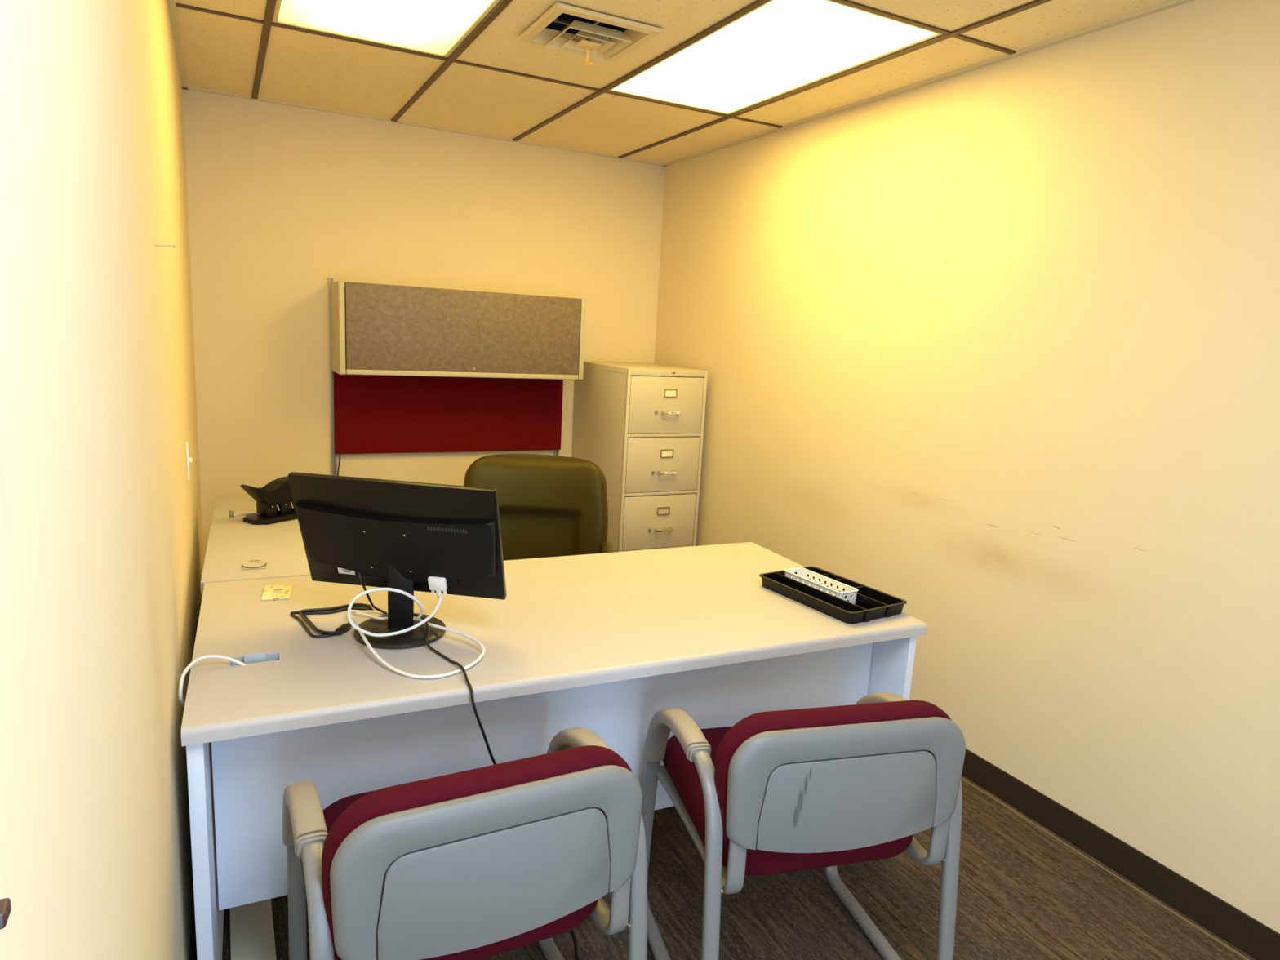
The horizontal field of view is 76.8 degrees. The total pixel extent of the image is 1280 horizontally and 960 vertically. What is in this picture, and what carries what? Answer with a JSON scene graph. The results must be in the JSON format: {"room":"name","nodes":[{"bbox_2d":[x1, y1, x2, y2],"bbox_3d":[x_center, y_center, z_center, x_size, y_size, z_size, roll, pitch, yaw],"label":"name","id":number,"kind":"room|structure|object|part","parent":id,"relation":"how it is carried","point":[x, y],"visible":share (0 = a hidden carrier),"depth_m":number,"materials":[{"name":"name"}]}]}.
{"room":"private office","nodes":[
{"label":"private office","id":0,"kind":"room"},
{"bbox_2d":[0,0,204,959],"bbox_3d":[-0.954,-0.169,1.504,0.100,2.676,5.050,-2,12,-27],"label":"wall","id":1,"kind":"structure","parent":0,"point":[102,562],"depth_m":0.73,"materials":[{"name":"beige paint"}]},
{"bbox_2d":[0,897,11,929],"bbox_3d":[-0.265,0.174,0.318,0.026,0.007,0.012,-2,12,-27],"label":"wooden peg","id":2,"kind":"object","parent":1,"relation":"attached to","point":[5,904],"visible":1,"depth_m":0.32,"materials":[{"name":"brown wood"}]},
{"bbox_2d":[154,244,174,247],"bbox_3d":[-0.934,-0.459,1.584,0.039,0.007,0.006,-2,12,-27],"label":"nail","id":3,"kind":"object","parent":1,"relation":"attached to","point":[154,245],"visible":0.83,"depth_m":1.58,"materials":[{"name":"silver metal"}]},
{"bbox_2d":[185,441,192,480],"bbox_3d":[-1.438,-0.061,2.580,0.015,0.116,0.072,-2,12,-27],"label":"light switch","id":4,"kind":"object","parent":1,"relation":"attached to","point":[188,459],"visible":1,"depth_m":2.55,"materials":[{"name":"white plastic"}]},
{"bbox_3d":[-1.442,-0.061,2.578,0.006,0.116,0.072,-2,12,-27],"label":"plate","id":5,"kind":"part","parent":4,"relation":"part of","materials":[{"name":"white plastic"}]},
{"bbox_2d":[189,883,196,959],"bbox_3d":[-0.998,1.084,1.803,0.006,0.102,4.944,-2,12,-27],"label":"baseboard","id":6,"kind":"structure","parent":1,"relation":"attached to","point":[193,936],"depth_m":1.85,"materials":[{"name":"black plastic"}]},
{"bbox_2d":[182,88,665,560],"bbox_3d":[-1.008,-0.694,4.320,2.612,2.676,0.100,-2,12,-27],"label":"wall","id":7,"kind":"structure","parent":0,"point":[282,201],"depth_m":3.97,"materials":[{"name":"beige paint"}]},
{"bbox_2d":[328,277,337,475],"bbox_3d":[-1.536,-0.372,4.047,0.026,1.245,0.014,-2,12,-27],"label":"wall rail","id":8,"kind":"object","parent":7,"relation":"attached to","point":[334,456],"visible":0.55,"depth_m":4.04,"materials":[{"name":"beige"}]},
{"bbox_2d":[333,371,563,453],"bbox_3d":[-0.987,-0.356,4.317,1.219,0.414,0.018,-2,12,-27],"label":"board","id":9,"kind":"object","parent":7,"relation":"attached to","point":[373,414],"visible":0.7,"depth_m":4.28,"materials":[{"name":"red fabric"}]},
{"bbox_2d":[337,453,340,475],"bbox_3d":[-1.536,0.024,4.124,0.026,0.380,0.010,-2,12,-27],"label":"power cord","id":10,"kind":"object","parent":9,"relation":"hanging from","point":[340,454],"visible":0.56,"depth_m":4.10,"materials":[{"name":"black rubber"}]},
{"bbox_2d":[329,280,586,380],"bbox_3d":[-0.905,-0.744,4.107,1.218,0.423,0.330,-2,12,-27],"label":"upper cabinet","id":11,"kind":"object","parent":7,"relation":"attached to","point":[376,329],"visible":1,"depth_m":3.93,"materials":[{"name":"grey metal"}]},
{"bbox_3d":[-0.846,-0.523,4.011,1.160,0.024,0.024,-2,12,-27],"label":"rail","id":12,"kind":"part","parent":11,"relation":"part of","materials":[{"name":"beige metal"}]},
{"bbox_2d":[554,449,559,455],"bbox_3d":[-0.467,-0.383,4.603,0.026,1.180,0.014,-2,12,-27],"label":"wall rail","id":13,"kind":"object","parent":7,"relation":"attached to","point":[556,451],"visible":0.14,"depth_m":4.64,"materials":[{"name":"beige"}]},
{"bbox_2d":[175,0,1173,164],"bbox_3d":[0.161,-1.322,1.994,2.412,0.016,4.780,-2,12,-27],"label":"ceiling","id":14,"kind":"structure","parent":0,"point":[220,53],"depth_m":3.05,"materials":[{"name":"tile"}]},
{"bbox_2d":[271,0,500,57],"bbox_3d":[-0.685,-1.442,2.282,0.583,0.057,1.194,-2,12,-27],"label":"ceiling light","id":15,"kind":"object","parent":14,"relation":"attached to","point":[433,27],"visible":0.9,"depth_m":2.61,"materials":[{"name":"white plastic"}]},
{"bbox_2d":[517,2,662,66],"bbox_3d":[-0.164,-1.490,2.592,0.356,0.298,0.356,-2,12,-27],"label":"ceiling vent","id":16,"kind":"object","parent":14,"relation":"in","point":[562,27],"visible":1,"depth_m":2.60,"materials":[{"name":"beige metal"}]},
{"bbox_3d":[-0.168,-1.403,2.608,0.068,0.003,0.068,-2,12,-27],"label":"plate","id":17,"kind":"part","parent":16,"relation":"part of","materials":[{"name":"beige metal"}]},
{"bbox_3d":[-0.165,-1.377,2.619,0.025,0.066,0.013,-2,12,-27],"label":"lever","id":18,"kind":"part","parent":16,"relation":"part of","materials":[{"name":"beige metal"}]},
{"bbox_2d":[176,0,1016,128],"bbox_3d":[0.415,-1.206,1.507,2.412,0.006,3.678,-2,12,-27],"label":"ceiling grid","id":19,"kind":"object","parent":14,"relation":"attached to","point":[847,2],"depth_m":2.73,"materials":[{"name":"brown paint"}]},
{"bbox_2d":[251,0,1052,158],"bbox_3d":[0.193,-1.294,1.919,1.853,0.006,4.950,-2,12,-27],"label":"ceiling grid","id":20,"kind":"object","parent":14,"relation":"attached to","point":[270,4],"depth_m":2.83,"materials":[{"name":"brown paint"}]},
{"bbox_2d":[608,0,942,115],"bbox_3d":[0.398,-1.485,2.838,0.583,0.057,1.194,-2,12,-27],"label":"ceiling light","id":21,"kind":"object","parent":14,"relation":"attached to","point":[779,47],"visible":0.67,"depth_m":2.73,"materials":[{"name":"white plastic"}]},
{"bbox_2d":[195,774,1255,959],"bbox_3d":[0.066,1.115,2.369,2.612,0.050,5.150,-2,12,-27],"label":"floor","id":22,"kind":"structure","parent":0,"point":[1024,894],"depth_m":2.18,"materials":[{"name":"brown carpet"}]},
{"bbox_2d":[229,898,276,959],"bbox_3d":[-1.036,1.056,2.142,0.094,0.029,0.760,-2,12,-27],"label":"cabinet","id":23,"kind":"object","parent":22,"relation":"on","point":[251,925],"visible":0.34,"depth_m":1.94,"materials":[{"name":"beige metal"}]},
{"bbox_2d":[200,494,311,593],"bbox_3d":[-1.231,0.526,2.988,0.609,0.741,1.193,-2,12,-25],"label":"desk","id":24,"kind":"object","parent":22,"relation":"on","point":[237,549],"visible":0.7,"depth_m":2.62,"materials":[{"name":"grey laminate"}]},
{"bbox_2d":[228,475,297,524],"bbox_3d":[-1.339,0.070,3.001,0.124,0.146,0.322,9,12,30],"label":"hole punch","id":25,"kind":"object","parent":24,"relation":"on","point":[274,500],"visible":0.67,"depth_m":2.95,"materials":[{"name":"black plastic"}]},
{"bbox_3d":[-1.331,0.038,3.007,0.070,0.086,0.295,9,12,30],"label":"lever","id":26,"kind":"part","parent":25,"relation":"part of","materials":[{"name":"black plastic"}]},
{"bbox_2d":[282,727,647,959],"bbox_3d":[-0.360,0.820,1.602,0.607,0.752,0.564,-2,12,-28],"label":"chair","id":27,"kind":"object","parent":22,"relation":"on","point":[485,862],"visible":1,"depth_m":1.34,"materials":[{"name":"grey plastic"}]},
{"bbox_3d":[-0.623,0.649,1.492,0.051,0.209,0.316,-2,12,-28],"label":"armrest","id":28,"kind":"part","parent":27,"relation":"part of","materials":[{"name":"beige plastic"}]},
{"bbox_3d":[-0.601,0.884,1.470,0.034,0.647,0.536,-2,12,-28],"label":"frame","id":29,"kind":"part","parent":27,"relation":"part of","materials":[{"name":"grey metal"}]},
{"bbox_3d":[-0.376,0.761,1.627,0.500,0.101,0.485,-2,12,-28],"label":"seat","id":30,"kind":"part","parent":27,"relation":"part of","materials":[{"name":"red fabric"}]},
{"bbox_3d":[-0.234,0.673,1.351,0.400,0.205,0.021,-2,12,-28],"label":"shell panel","id":31,"kind":"part","parent":27,"relation":"part of","materials":[{"name":"grey plastic"}]},
{"bbox_3d":[-0.133,0.628,1.751,0.051,0.209,0.316,-2,12,-28],"label":"armrest","id":32,"kind":"part","parent":27,"relation":"part of","materials":[{"name":"beige plastic"}]},
{"bbox_3d":[-0.112,0.863,1.729,0.035,0.647,0.536,-2,12,-28],"label":"frame","id":33,"kind":"part","parent":27,"relation":"part of","materials":[{"name":"grey metal"}]},
{"bbox_2d":[463,453,613,560],"bbox_3d":[-0.435,0.419,3.172,0.644,0.968,0.615,2,11,-4],"label":"chair","id":34,"kind":"object","parent":22,"relation":"on","point":[549,505],"visible":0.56,"depth_m":3.29,"materials":[{"name":"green leather"}]},
{"bbox_3d":[-0.137,0.370,3.175,0.053,0.220,0.361,2,11,-4],"label":"armrest","id":35,"kind":"part","parent":34,"relation":"part of","materials":[{"name":"yellow leather"}]},
{"bbox_2d":[181,542,927,959],"bbox_3d":[-0.227,0.700,2.321,1.815,0.749,0.893,-2,12,-25],"label":"office desk","id":36,"kind":"object","parent":22,"relation":"on","point":[602,644],"visible":0.76,"depth_m":1.94,"materials":[{"name":"grey laminate"}]},
{"bbox_3d":[-1.033,0.748,1.949,0.029,0.705,0.866,-2,12,-25],"label":"panel","id":37,"kind":"part","parent":36,"relation":"part of","materials":[{"name":"grey laminate"}]},
{"bbox_2d":[177,654,246,706],"bbox_3d":[-0.904,0.436,1.737,0.148,0.124,0.118,-2,12,-27],"label":"cable","id":38,"kind":"object","parent":36,"relation":"attached to","point":[182,702],"visible":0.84,"depth_m":1.71,"materials":[{"name":"white plastic"}]},
{"bbox_2d":[261,584,292,600],"bbox_3d":[-0.991,0.307,2.207,0.070,0.007,0.114,-1,11,-20],"label":"sticky note","id":39,"kind":"object","parent":36,"relation":"on","point":[270,593],"visible":1,"depth_m":2.20,"materials":[{"name":"yellow paper"}]},
{"bbox_2d":[289,603,373,638],"bbox_3d":[-0.763,0.348,2.026,0.199,0.017,0.208,-2,12,-27],"label":"bundle","id":40,"kind":"object","parent":36,"relation":"on","point":[343,628],"visible":0.98,"depth_m":2.04,"materials":[{"name":"black plastic"}]},
{"bbox_2d":[288,471,506,649],"bbox_3d":[-0.570,0.182,1.944,0.498,0.392,0.216,5,11,7],"label":"monitor","id":41,"kind":"object","parent":36,"relation":"on","point":[398,535],"visible":0.92,"depth_m":1.89,"materials":[{"name":"black plastic"}]},
{"bbox_2d":[357,571,386,614],"bbox_3d":[-0.661,0.278,1.994,0.019,0.128,0.078,11,13,35],"label":"power cord","id":42,"kind":"object","parent":41,"relation":"hanging from","point":[358,573],"visible":0.95,"depth_m":1.99,"materials":[{"name":"black rubber"}]},
{"bbox_2d":[346,576,485,679],"bbox_3d":[-0.578,0.311,1.892,0.472,0.157,0.218,9,12,31],"label":"cable","id":43,"kind":"object","parent":41,"relation":"attached to","point":[439,584],"visible":0.94,"depth_m":1.88,"materials":[{"name":"white plastic"}]},
{"bbox_2d":[413,613,496,764],"bbox_3d":[-0.450,0.520,1.861,0.083,0.309,0.560,-7,14,-43],"label":"power cord","id":44,"kind":"object","parent":36,"relation":"on","point":[431,648],"visible":0.72,"depth_m":1.71,"materials":[{"name":"black rubber"}]},
{"bbox_3d":[-0.105,0.667,2.056,1.732,0.449,0.020,-2,12,-25],"label":"modesty panel","id":45,"kind":"part","parent":36,"relation":"part of","materials":[{"name":"grey laminate"}]},
{"bbox_2d":[759,566,906,624],"bbox_3d":[0.568,0.339,2.419,0.241,0.035,0.389,-4,13,-33],"label":"tray","id":46,"kind":"object","parent":36,"relation":"on","point":[871,603],"visible":0.73,"depth_m":2.36,"materials":[{"name":"black plastic"}]},
{"bbox_2d":[784,567,858,604],"bbox_3d":[0.543,0.323,2.445,0.078,0.048,0.250,-3,12,-32],"label":"plastic basket","id":47,"kind":"object","parent":46,"relation":"in","point":[801,576],"visible":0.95,"depth_m":2.44,"materials":[{"name":"white plastic"}]},
{"bbox_3d":[0.564,0.694,2.711,0.026,0.705,0.866,-2,12,-25],"label":"panel","id":48,"kind":"part","parent":36,"relation":"part of","materials":[{"name":"grey laminate"}]},
{"bbox_2d":[571,928,579,959],"bbox_3d":[-0.170,1.140,2.004,0.042,0.006,0.482,-2,12,-27],"label":"power cord","id":49,"kind":"object","parent":22,"relation":"on","point":[572,931],"visible":0.38,"depth_m":1.98,"materials":[{"name":"black rubber"}]},
{"bbox_2d":[572,360,707,552],"bbox_3d":[-0.034,0.022,4.503,0.463,1.308,0.709,-2,12,-27],"label":"filing cabinet","id":50,"kind":"object","parent":22,"relation":"on","point":[642,424],"visible":0.75,"depth_m":4.20,"materials":[{"name":"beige metal"}]},
{"bbox_3d":[0.101,0.219,4.257,0.424,0.284,0.018,-2,12,-27],"label":"drawer","id":51,"kind":"part","parent":50,"relation":"part of","materials":[{"name":"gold metal"}]},
{"bbox_3d":[0.117,-0.081,4.202,0.424,0.284,0.018,-2,12,-27],"label":"drawer","id":52,"kind":"part","parent":50,"relation":"part of","materials":[{"name":"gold metal"}]},
{"bbox_3d":[0.124,0.260,4.250,0.100,0.016,0.033,-2,12,-27],"label":"handle","id":53,"kind":"part","parent":50,"relation":"part of","materials":[{"name":"silver metal"}]},
{"bbox_3d":[0.134,-0.384,4.146,0.424,0.290,0.018,-2,12,-27],"label":"drawer","id":54,"kind":"part","parent":50,"relation":"part of","materials":[{"name":"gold metal"}]},
{"bbox_3d":[0.141,-0.040,4.194,0.100,0.016,0.033,-2,12,-27],"label":"handle","id":55,"kind":"part","parent":50,"relation":"part of","materials":[{"name":"silver metal"}]},
{"bbox_3d":[0.157,-0.346,4.138,0.100,0.016,0.033,-2,12,-27],"label":"handle","id":56,"kind":"part","parent":50,"relation":"part of","materials":[{"name":"silver metal"}]},
{"bbox_2d":[641,692,965,959],"bbox_3d":[0.349,0.801,1.916,0.607,0.752,0.564,0,11,-15],"label":"chair","id":57,"kind":"object","parent":22,"relation":"on","point":[769,793],"visible":0.96,"depth_m":1.65,"materials":[{"name":"beige plastic"}]},
{"bbox_3d":[0.076,0.618,1.866,0.051,0.209,0.316,0,11,-15],"label":"armrest","id":58,"kind":"part","parent":57,"relation":"part of","materials":[{"name":"beige plastic"}]},
{"bbox_3d":[0.083,0.854,1.838,0.034,0.647,0.536,0,11,-15],"label":"frame","id":59,"kind":"part","parent":57,"relation":"part of","materials":[{"name":"grey metal"}]},
{"bbox_3d":[0.342,0.742,1.944,0.500,0.101,0.485,0,11,-15],"label":"seat","id":60,"kind":"part","parent":57,"relation":"part of","materials":[{"name":"red fabric"}]},
{"bbox_2d":[714,700,951,845],"bbox_3d":[0.414,0.608,1.685,0.544,0.282,0.078,0,11,-15],"label":"chair back","id":61,"kind":"object","parent":57,"relation":"on","point":[753,728],"depth_m":1.61,"materials":[{"name":"grey plastic"}]},
{"bbox_3d":[0.424,0.655,1.645,0.400,0.205,0.021,0,11,-15],"label":"shell panel","id":62,"kind":"part","parent":57,"relation":"part of","materials":[{"name":"grey plastic"}]},
{"bbox_3d":[0.610,0.620,2.014,0.051,0.209,0.316,0,11,-15],"label":"armrest","id":63,"kind":"part","parent":57,"relation":"part of","materials":[{"name":"beige plastic"}]},
{"bbox_3d":[0.617,0.856,1.986,0.034,0.647,0.536,0,11,-15],"label":"frame","id":64,"kind":"part","parent":57,"relation":"part of","materials":[{"name":"grey metal"}]},
{"bbox_2d":[653,0,1279,933],"bbox_3d":[1.279,-0.259,2.650,0.100,2.676,5.050,-2,12,-27],"label":"wall","id":65,"kind":"structure","parent":0,"point":[993,350],"depth_m":2.54,"materials":[{"name":"beige paint"}]},
{"bbox_2d":[167,0,1195,166],"bbox_3d":[0.199,-1.294,1.922,2.412,0.008,4.950,-2,12,-27],"label":"trim","id":66,"kind":"structure","parent":65,"relation":"attached to","point":[171,3],"depth_m":3.15,"materials":[{"name":"beige paint"}]},
{"bbox_2d":[960,777,1249,959],"bbox_3d":[1.118,1.047,2.897,0.006,0.004,4.940,-2,12,-27],"label":"trim","id":67,"kind":"structure","parent":65,"relation":"attached to","point":[962,778],"depth_m":2.37,"materials":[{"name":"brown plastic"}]},
{"bbox_2d":[961,748,1279,959],"bbox_3d":[1.139,0.997,2.904,0.006,0.102,4.950,-2,12,-27],"label":"baseboard","id":68,"kind":"structure","parent":65,"relation":"attached to","point":[1252,937],"depth_m":2.34,"materials":[{"name":"black plastic"}]}
]}

